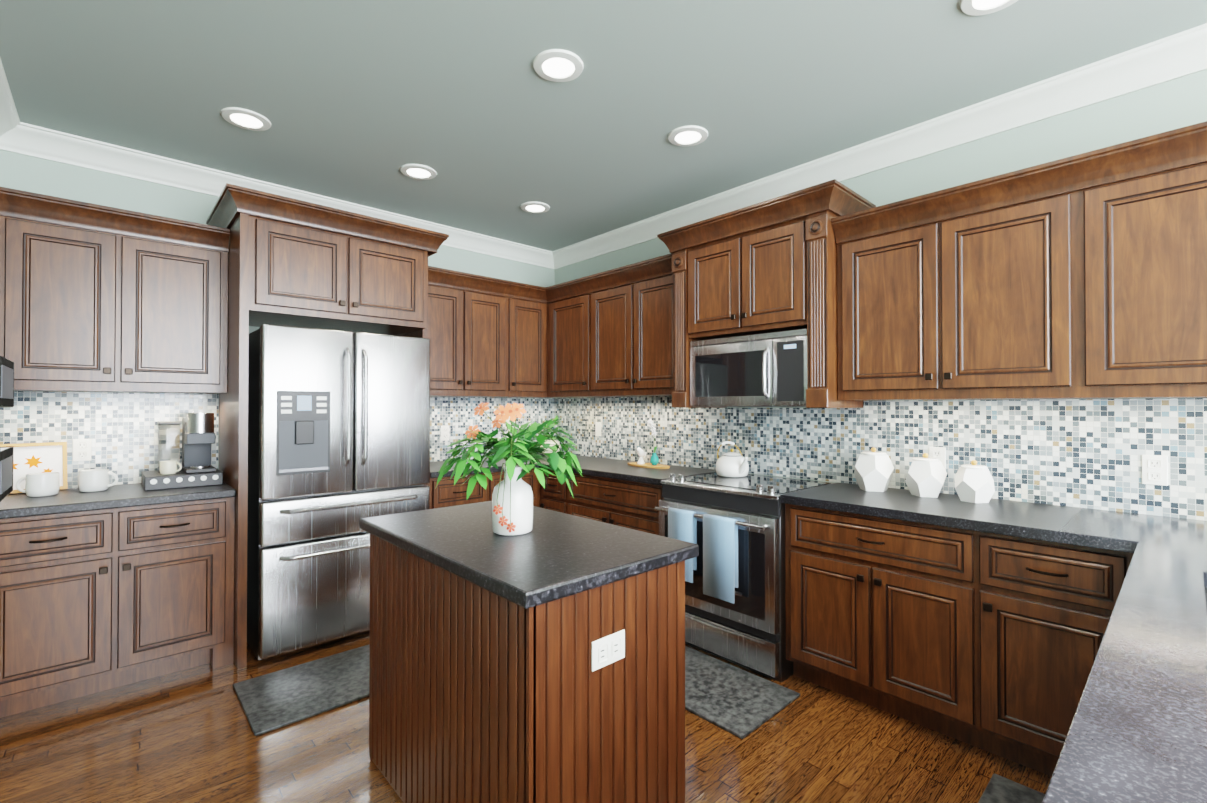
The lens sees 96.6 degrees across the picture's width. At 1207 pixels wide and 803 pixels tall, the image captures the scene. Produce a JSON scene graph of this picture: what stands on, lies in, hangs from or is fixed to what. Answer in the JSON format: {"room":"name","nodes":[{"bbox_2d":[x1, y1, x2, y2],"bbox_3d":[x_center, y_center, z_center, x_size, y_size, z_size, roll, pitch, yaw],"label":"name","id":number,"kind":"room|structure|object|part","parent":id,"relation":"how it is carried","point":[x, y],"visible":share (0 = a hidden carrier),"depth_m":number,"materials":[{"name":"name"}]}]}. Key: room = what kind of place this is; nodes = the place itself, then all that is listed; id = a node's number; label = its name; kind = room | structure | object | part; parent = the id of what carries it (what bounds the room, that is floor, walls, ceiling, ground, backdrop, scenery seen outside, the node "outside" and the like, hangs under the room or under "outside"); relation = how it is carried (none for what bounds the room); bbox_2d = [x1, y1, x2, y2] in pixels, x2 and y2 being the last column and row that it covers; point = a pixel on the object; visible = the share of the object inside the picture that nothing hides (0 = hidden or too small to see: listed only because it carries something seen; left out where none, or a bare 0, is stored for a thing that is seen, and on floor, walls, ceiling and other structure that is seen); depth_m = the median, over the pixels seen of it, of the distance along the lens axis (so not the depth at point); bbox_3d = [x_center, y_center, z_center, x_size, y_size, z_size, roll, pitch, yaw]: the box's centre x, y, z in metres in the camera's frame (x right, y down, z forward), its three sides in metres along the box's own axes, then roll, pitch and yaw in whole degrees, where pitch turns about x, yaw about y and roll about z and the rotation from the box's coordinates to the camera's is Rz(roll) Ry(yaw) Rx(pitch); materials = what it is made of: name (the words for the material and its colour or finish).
{"room":"kitchen","nodes":[
{"label":"kitchen","id":0,"kind":"room"},
{"bbox_2d":[0,150,554,464],"bbox_3d":[-1.784,0.008,3.878,3.710,2.760,0.100,0,-1,-43],"label":"wall","id":1,"kind":"structure","parent":0,"point":[22,172],"depth_m":3.05,"materials":[{"name":"grey paint"}]},
{"bbox_2d":[0,391,218,487],"bbox_3d":[-2.691,0.205,2.963,0.932,0.508,0.008,0,-1,-43],"label":"backsplash","id":2,"kind":"structure","parent":1,"relation":"attached to","point":[120,430],"depth_m":2.94,"materials":[{"name":"tile"}]},
{"bbox_2d":[73,439,91,460],"bbox_3d":[-2.779,0.259,2.868,0.072,0.118,0.010,0,-1,-43],"label":"outlet","id":3,"kind":"object","parent":2,"relation":"attached to","point":[82,448],"visible":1,"depth_m":2.87,"materials":[{"name":"white plastic"}]},
{"bbox_2d":[0,205,228,393],"bbox_3d":[-2.574,-0.459,2.843,0.930,0.815,0.352,0,-1,-43],"label":"upper cabinet","id":4,"kind":"object","parent":1,"relation":"attached to","point":[86,306],"depth_m":2.70,"materials":[{"name":"brown wood"}]},
{"bbox_3d":[-2.445,-0.906,2.707,0.931,0.115,0.068,0,-1,-43],"label":"crown","id":5,"kind":"part","parent":4,"relation":"part of","materials":[{"name":"brown wood"}]},
{"bbox_2d":[224,205,431,335],"bbox_3d":[-1.726,-0.739,3.402,0.979,0.525,0.682,0,-1,-43],"label":"upper cabinet","id":6,"kind":"object","parent":1,"relation":"attached to","point":[305,272],"depth_m":3.12,"materials":[{"name":"brown wood"}]},
{"bbox_2d":[428,281,511,396],"bbox_3d":[-1.165,-0.447,4.140,0.771,0.815,0.352,0,-1,-43],"label":"upper cabinet","id":7,"kind":"object","parent":1,"relation":"attached to","point":[470,335],"depth_m":4.05,"materials":[{"name":"brown wood"}]},
{"bbox_2d":[430,397,553,461],"bbox_3d":[-1.013,0.219,4.508,1.497,0.508,0.008,0,-1,-43],"label":"backsplash","id":8,"kind":"structure","parent":1,"relation":"attached to","point":[456,416],"depth_m":4.42,"materials":[{"name":"tile"}]},
{"bbox_2d":[441,426,448,440],"bbox_3d":[-1.256,0.251,4.270,0.072,0.118,0.010,0,-1,-43],"label":"outlet","id":9,"kind":"object","parent":8,"relation":"attached to","point":[444,433],"visible":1,"depth_m":4.27,"materials":[{"name":"white plastic"}]},
{"bbox_2d":[509,293,547,397],"bbox_3d":[-0.740,-0.443,4.532,0.385,0.815,0.352,0,-1,-43],"label":"upper cabinet","id":10,"kind":"object","parent":1,"relation":"attached to","point":[529,314],"depth_m":4.42,"materials":[{"name":"brown wood"}]},
{"bbox_3d":[-0.414,-0.897,3.628,1.173,0.115,1.463,0,-1,-43],"label":"corner crown","id":11,"kind":"part","parent":10,"relation":"part of","materials":[{"name":"brown wood"}]},
{"bbox_2d":[0,630,1050,802],"bbox_3d":[0.655,1.413,1.216,3.710,0.100,7.300,0,-1,-43],"label":"floor","id":12,"kind":"structure","parent":0,"point":[185,736],"depth_m":2.09,"materials":[{"name":"brown wood"}]},
{"bbox_2d":[0,497,234,717],"bbox_3d":[-2.473,0.938,2.721,0.931,0.878,0.650,0,-1,-43],"label":"base cabinet","id":13,"kind":"object","parent":12,"relation":"on","point":[93,601],"visible":1,"depth_m":2.52,"materials":[{"name":"brown wood"}]},
{"bbox_2d":[0,482,235,518],"bbox_3d":[-2.476,0.477,2.728,0.932,0.040,0.642,0,-1,-43],"label":"countertop","id":14,"kind":"structure","parent":13,"relation":"on","point":[68,500],"depth_m":2.55,"materials":[{"name":"stone"}]},
{"bbox_2d":[0,442,67,493],"bbox_3d":[-2.888,0.332,2.698,0.022,0.245,0.280,-13,-9,38],"label":"picture frame","id":15,"kind":"object","parent":14,"relation":"on","point":[29,458],"visible":0.75,"depth_m":2.73,"materials":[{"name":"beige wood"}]},
{"bbox_2d":[16,472,59,496],"bbox_3d":[-2.735,0.402,2.600,0.157,0.106,0.117,0,-1,-23],"label":"mug","id":16,"kind":"object","parent":14,"relation":"on","point":[42,484],"visible":1,"depth_m":2.57,"materials":[{"name":"white ceramic"}]},
{"bbox_2d":[78,469,117,491],"bbox_3d":[-2.587,0.404,2.759,0.157,0.106,0.117,0,-1,-23],"label":"mug","id":17,"kind":"object","parent":14,"relation":"on","point":[93,480],"visible":1,"depth_m":2.72,"materials":[{"name":"white ceramic"}]},
{"bbox_2d":[141,469,222,490],"bbox_3d":[-2.338,0.424,2.985,0.330,0.070,0.357,0,-1,-43],"label":"drawer","id":18,"kind":"object","parent":14,"relation":"on","point":[154,480],"visible":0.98,"depth_m":2.86,"materials":[{"name":"black plastic"}]},
{"bbox_2d":[159,460,181,474],"bbox_3d":[-2.318,0.354,2.885,0.100,0.068,0.075,0,-1,-13],"label":"mug","id":19,"kind":"object","parent":18,"relation":"on","point":[167,467],"visible":1,"depth_m":2.86,"materials":[{"name":"beige ceramic"}]},
{"bbox_2d":[157,413,215,473],"bbox_3d":[-2.330,0.227,3.006,0.242,0.325,0.280,0,-1,-43],"label":"coffee maker","id":20,"kind":"object","parent":18,"relation":"on","point":[198,436],"visible":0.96,"depth_m":2.97,"materials":[{"name":"silver plastic"}]},
{"bbox_2d":[218,213,248,668],"bbox_3d":[-2.101,0.188,3.045,0.040,2.385,0.687,0,-1,-43],"label":"panel","id":21,"kind":"object","parent":12,"relation":"on","point":[233,435],"visible":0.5,"depth_m":2.81,"materials":[{"name":"brown wood"}]},
{"bbox_2d":[233,644,369,735],"bbox_3d":[-1.306,1.369,2.675,0.820,0.016,0.540,0,-1,-43],"label":"area rug","id":22,"kind":"object","parent":12,"relation":"on","point":[280,698],"visible":0.6,"depth_m":2.54,"materials":[{"name":"fabric"}]},
{"bbox_2d":[247,324,429,659],"bbox_3d":[-1.649,0.493,3.319,0.910,1.780,0.798,0,-1,-43],"label":"fridge","id":23,"kind":"object","parent":12,"relation":"on","point":[338,435],"visible":0.85,"depth_m":2.97,"materials":[{"name":"silver metal"}]},
{"bbox_2d":[397,251,427,484],"bbox_3d":[-1.380,0.194,3.770,0.036,2.385,0.597,0,-1,-43],"label":"panel","id":24,"kind":"object","parent":12,"relation":"on","point":[422,333],"depth_m":3.57,"materials":[{"name":"brown wood"}]},
{"bbox_2d":[427,468,538,508],"bbox_3d":[-1.042,0.950,4.060,0.860,0.878,0.617,0,-1,-43],"label":"base cabinet","id":25,"kind":"object","parent":12,"relation":"on","point":[446,492],"depth_m":3.72,"materials":[{"name":"brown wood"}]},
{"bbox_2d":[430,458,537,477],"bbox_3d":[-1.038,0.489,4.047,0.840,0.040,0.648,0,-1,-43],"label":"countertop","id":26,"kind":"structure","parent":25,"relation":"on","point":[435,467],"depth_m":3.87,"materials":[{"name":"stone"}]},
{"bbox_2d":[534,454,715,485],"bbox_3d":[-0.057,0.490,4.107,0.648,0.040,1.890,0,-1,-43],"label":"countertop","id":27,"kind":"structure","parent":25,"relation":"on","point":[609,468],"depth_m":3.63,"materials":[{"name":"stone"}]},
{"bbox_2d":[540,416,563,455],"bbox_3d":[-0.468,0.298,4.745,0.310,0.355,0.294,0,-1,-43],"label":"potted plant","id":28,"kind":"object","parent":27,"relation":"on","point":[553,436],"visible":0.33,"depth_m":4.70,"materials":[{"name":"green plant"}]},
{"bbox_2d":[628,462,669,468],"bbox_3d":[0.322,0.460,3.868,0.160,0.014,0.390,0,-1,-43],"label":"board","id":29,"kind":"object","parent":27,"relation":"on","point":[650,465],"visible":0.92,"depth_m":3.81,"materials":[{"name":"brown wood"}]},
{"bbox_2d":[637,447,645,463],"bbox_3d":[0.278,0.393,3.928,0.060,0.122,0.161,0,-1,27],"label":"bird figurine","id":30,"kind":"object","parent":29,"relation":"on","point":[641,453],"visible":1,"depth_m":3.90,"materials":[{"name":"white ceramic"}]},
{"bbox_2d":[647,419,658,464],"bbox_3d":[0.360,0.290,3.834,0.073,0.325,0.080,0,-1,-43],"label":"vase","id":31,"kind":"object","parent":29,"relation":"on","point":[654,459],"visible":1,"depth_m":3.81,"materials":[{"name":"teal glass"}]},
{"bbox_2d":[359,501,698,802],"bbox_3d":[-0.321,0.909,1.879,0.655,0.920,1.130,0,-1,-43],"label":"kitchen island","id":32,"kind":"object","parent":12,"relation":"on","point":[543,661],"visible":0.98,"depth_m":1.54,"materials":[{"name":"brown wood"}]},
{"bbox_2d":[435,403,583,535],"bbox_3d":[-0.310,0.226,1.845,0.590,0.446,0.514,0,-1,-43],"label":"vase","id":33,"kind":"object","parent":32,"relation":"on","point":[512,504],"visible":1,"depth_m":1.79,"materials":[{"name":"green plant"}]},
{"bbox_2d":[540,469,563,512],"bbox_3d":[-0.162,0.952,4.240,0.617,0.878,0.345,0,-1,-43],"label":"base cabinet","id":34,"kind":"object","parent":12,"relation":"on","point":[551,497],"depth_m":4.03,"materials":[{"name":"brown wood"}]},
{"bbox_2d":[564,473,663,534],"bbox_3d":[0.274,0.947,3.765,0.617,0.878,0.945,0,-1,-43],"label":"base cabinet","id":35,"kind":"object","parent":12,"relation":"on","point":[627,504],"depth_m":3.53,"materials":[{"name":"brown wood"}]},
{"bbox_2d":[685,646,799,738],"bbox_3d":[0.454,1.369,2.656,0.485,0.016,0.850,0,-1,-43],"label":"area rug","id":36,"kind":"object","parent":12,"relation":"on","point":[737,702],"visible":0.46,"depth_m":2.49,"materials":[{"name":"fabric"}]},
{"bbox_2d":[655,473,832,681],"bbox_3d":[0.798,0.902,3.086,0.744,0.956,0.758,0,-1,-43],"label":"stove","id":37,"kind":"object","parent":12,"relation":"on","point":[733,528],"visible":0.75,"depth_m":2.76,"materials":[{"name":"silver metal"}]},
{"bbox_2d":[715,441,748,476],"bbox_3d":[0.814,0.356,3.327,0.204,0.214,0.275,0,-1,-18],"label":"kettle","id":38,"kind":"object","parent":37,"relation":"on","point":[731,464],"visible":1,"depth_m":3.29,"materials":[{"name":"white ceramic"}]},
{"bbox_2d":[785,504,1133,776],"bbox_3d":[1.521,0.935,2.387,0.650,0.878,1.243,0,-1,-43],"label":"base cabinet","id":39,"kind":"object","parent":12,"relation":"on","point":[989,642],"visible":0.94,"depth_m":2.12,"materials":[{"name":"brown wood"}]},
{"bbox_2d":[781,482,1144,551],"bbox_3d":[1.516,0.474,2.400,0.644,0.040,1.223,0,-1,-43],"label":"countertop","id":40,"kind":"structure","parent":39,"relation":"on","point":[1094,528],"depth_m":2.18,"materials":[{"name":"stone"}]},
{"bbox_2d":[854,447,893,491],"bbox_3d":[1.395,0.347,2.777,0.180,0.221,0.189,0,-1,21],"label":"canister","id":41,"kind":"object","parent":40,"relation":"on","point":[874,470],"visible":1,"depth_m":2.72,"materials":[{"name":"white ceramic"}]},
{"bbox_2d":[905,453,946,497],"bbox_3d":[1.557,0.352,2.601,0.166,0.207,0.175,0,-1,15],"label":"canister","id":42,"kind":"object","parent":40,"relation":"on","point":[926,476],"visible":1,"depth_m":2.55,"materials":[{"name":"white ceramic"}]},
{"bbox_2d":[954,460,994,502],"bbox_3d":[1.685,0.360,2.447,0.148,0.188,0.156,0,-1,-6],"label":"canister","id":43,"kind":"object","parent":40,"relation":"on","point":[974,482],"visible":1,"depth_m":2.40,"materials":[{"name":"white ceramic"}]},
{"bbox_2d":[1042,514,1206,802],"bbox_3d":[1.406,0.553,0.967,2.747,0.224,0.702,0,-1,-43],"label":"countertop","id":44,"kind":"structure","parent":39,"relation":"on","point":[1137,732],"depth_m":0.82,"materials":[{"name":"stone"}]},
{"bbox_2d":[978,774,1044,802],"bbox_3d":[1.238,1.358,1.476,0.940,0.016,0.470,0,-1,-43],"label":"area rug","id":45,"kind":"object","parent":12,"relation":"on","point":[999,789],"visible":1,"depth_m":1.86,"materials":[{"name":"fabric"}]},
{"bbox_2d":[0,0,1206,250],"bbox_3d":[0.655,-1.446,1.243,3.710,0.100,7.300,0,-1,-43],"label":"ceiling","id":46,"kind":"structure","parent":0,"point":[360,102],"depth_m":2.35,"materials":[{"name":"grey paint"}]},
{"bbox_2d":[221,107,270,130],"bbox_3d":[-1.747,-1.377,2.633,0.208,0.011,0.208,0,-1,-43],"label":"recessed light","id":47,"kind":"object","parent":46,"relation":"in","point":[247,119],"visible":0.92,"depth_m":2.62,"materials":[{"name":"white plastic"}]},
{"bbox_2d":[400,164,436,179],"bbox_3d":[-1.107,-1.372,3.222,0.208,0.011,0.208,0,-1,-43],"label":"recessed light","id":48,"kind":"object","parent":46,"relation":"in","point":[419,171],"visible":1,"depth_m":3.21,"materials":[{"name":"white plastic"}]},
{"bbox_2d":[520,202,549,212],"bbox_3d":[-0.482,-1.367,3.798,0.208,0.011,0.208,0,-1,-43],"label":"recessed light","id":49,"kind":"object","parent":46,"relation":"in","point":[535,207],"visible":0.98,"depth_m":3.79,"materials":[{"name":"white plastic"}]},
{"bbox_2d":[533,49,583,81],"bbox_3d":[-0.186,-1.381,2.222,0.208,0.011,0.208,0,-1,-43],"label":"recessed light","id":50,"kind":"object","parent":46,"relation":"in","point":[557,65],"visible":1,"depth_m":2.21,"materials":[{"name":"white plastic"}]},
{"bbox_2d":[668,125,707,146],"bbox_3d":[0.439,-1.376,2.797,0.208,0.011,0.208,0,-1,-43],"label":"recessed light","id":51,"kind":"object","parent":46,"relation":"in","point":[687,136],"visible":0.98,"depth_m":2.78,"materials":[{"name":"white plastic"}]},
{"bbox_2d":[960,0,1017,15],"bbox_3d":[1.333,-1.385,1.826,0.208,0.011,0.208,0,-1,-43],"label":"recessed light","id":52,"kind":"object","parent":46,"relation":"in","point":[976,7],"visible":1,"depth_m":1.88,"materials":[{"name":"white plastic"}]},
{"bbox_2d":[0,23,1206,268],"bbox_3d":[0.685,-1.334,1.208,3.508,0.124,7.189,0,-1,-43],"label":"crown molding","id":53,"kind":"structure","parent":0,"point":[1172,57],"depth_m":2.85,"materials":[{"name":"white paint"}]},
{"bbox_2d":[555,69,1206,482],"bbox_3d":[2.017,-0.006,2.415,0.100,2.760,7.200,0,-1,-43],"label":"wall","id":54,"kind":"structure","parent":0,"point":[1163,107],"depth_m":2.46,"materials":[{"name":"grey paint"}]},
{"bbox_2d":[548,289,587,397],"bbox_3d":[-0.168,-0.444,4.456,0.352,0.815,0.570,0,-1,-43],"label":"upper cabinet","id":55,"kind":"object","parent":54,"relation":"attached to","point":[567,313],"depth_m":4.33,"materials":[{"name":"brown wood"}]},
{"bbox_2d":[588,265,690,396],"bbox_3d":[0.327,-0.449,3.917,0.352,0.815,0.893,0,-1,-43],"label":"upper cabinet","id":56,"kind":"object","parent":54,"relation":"attached to","point":[637,347],"depth_m":3.74,"materials":[{"name":"brown wood"}]},
{"bbox_2d":[684,205,847,340],"bbox_3d":[0.936,-0.686,3.194,0.438,0.585,0.780,0,-1,-43],"label":"upper cabinet","id":57,"kind":"object","parent":54,"relation":"attached to","point":[769,274],"depth_m":2.95,"materials":[{"name":"brown wood"}]},
{"bbox_2d":[690,328,806,406],"bbox_3d":[0.923,-0.173,3.177,0.440,0.408,0.764,0,-1,-43],"label":"microwave","id":58,"kind":"object","parent":57,"relation":"attached to","point":[768,369],"visible":0.81,"depth_m":3.02,"materials":[{"name":"silver metal"}]},
{"bbox_3d":[0.912,-1.006,3.174,0.502,0.115,1.138,0,-1,-43],"label":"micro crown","id":59,"kind":"part","parent":57,"relation":"part of","materials":[{"name":"brown wood"}]},
{"bbox_2d":[554,396,1206,520],"bbox_3d":[1.115,0.208,3.308,0.008,0.508,4.657,0,-1,-43],"label":"backsplash","id":60,"kind":"structure","parent":54,"relation":"attached to","point":[1084,453],"depth_m":2.62,"materials":[{"name":"tile"}]},
{"bbox_2d":[596,422,600,435],"bbox_3d":[-0.043,0.234,4.554,0.008,0.118,0.072,0,-1,-43],"label":"light switch","id":61,"kind":"object","parent":60,"relation":"attached to","point":[598,428],"visible":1,"depth_m":4.55,"materials":[{"name":"white plastic"}]},
{"bbox_2d":[929,447,945,470],"bbox_3d":[1.669,0.287,2.691,0.010,0.118,0.072,0,-1,-43],"label":"outlet","id":62,"kind":"object","parent":60,"relation":"attached to","point":[939,453],"visible":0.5,"depth_m":2.68,"materials":[{"name":"white plastic"}]},
{"bbox_2d":[1142,455,1167,485],"bbox_3d":[2.184,0.272,2.132,0.010,0.118,0.072,0,-1,-43],"label":"outlet","id":63,"kind":"object","parent":60,"relation":"attached to","point":[1154,469],"visible":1,"depth_m":2.13,"materials":[{"name":"white plastic"}]},
{"bbox_2d":[832,181,1071,404],"bbox_3d":[1.622,-0.417,2.510,0.352,0.815,0.925,0,-1,-43],"label":"upper cabinet","id":64,"kind":"object","parent":54,"relation":"attached to","point":[969,302],"depth_m":2.33,"materials":[{"name":"brown wood"}]},
{"bbox_2d":[1072,149,1206,398],"bbox_3d":[2.251,-0.423,1.827,0.352,0.815,0.932,0,-1,-43],"label":"upper cabinet","id":65,"kind":"object","parent":54,"relation":"attached to","point":[1082,275],"depth_m":1.93,"materials":[{"name":"brown wood"}]},
{"bbox_3d":[1.942,-0.866,2.128,0.400,0.115,1.925,0,-1,-43],"label":"crown","id":66,"kind":"part","parent":65,"relation":"part of","materials":[{"name":"brown wood"}]},
{"bbox_3d":[-0.640,-0.028,-0.030,0.100,2.760,7.200,0,-1,-43],"label":"wall","id":67,"kind":"structure","parent":0,"visible":0},
{"bbox_2d":[0,356,13,407],"bbox_3d":[-2.160,-0.065,1.833,0.177,0.172,0.444,0,-1,-43],"label":"wall oven","id":68,"kind":"object","parent":67,"relation":"hanging from","point":[6,401],"depth_m":1.88,"materials":[{"name":"grey metal"}]},
{"bbox_3d":[-2.096,-0.066,1.892,0.003,0.110,0.280,0,-1,-43],"label":"plate","id":69,"kind":"part","parent":68,"relation":"part of","materials":[{"name":"grey metal"}]},
{"bbox_2d":[0,446,13,501],"bbox_3d":[-2.160,0.255,1.830,0.177,0.172,0.444,0,-1,-43],"label":"wall oven","id":70,"kind":"object","parent":67,"relation":"hanging from","point":[6,456],"depth_m":1.89,"materials":[{"name":"grey metal"}]},
{"bbox_3d":[-2.096,0.255,1.889,0.003,0.110,0.280,0,-1,-43],"label":"plate","id":71,"kind":"part","parent":70,"relation":"part of","materials":[{"name":"grey metal"}]}
]}

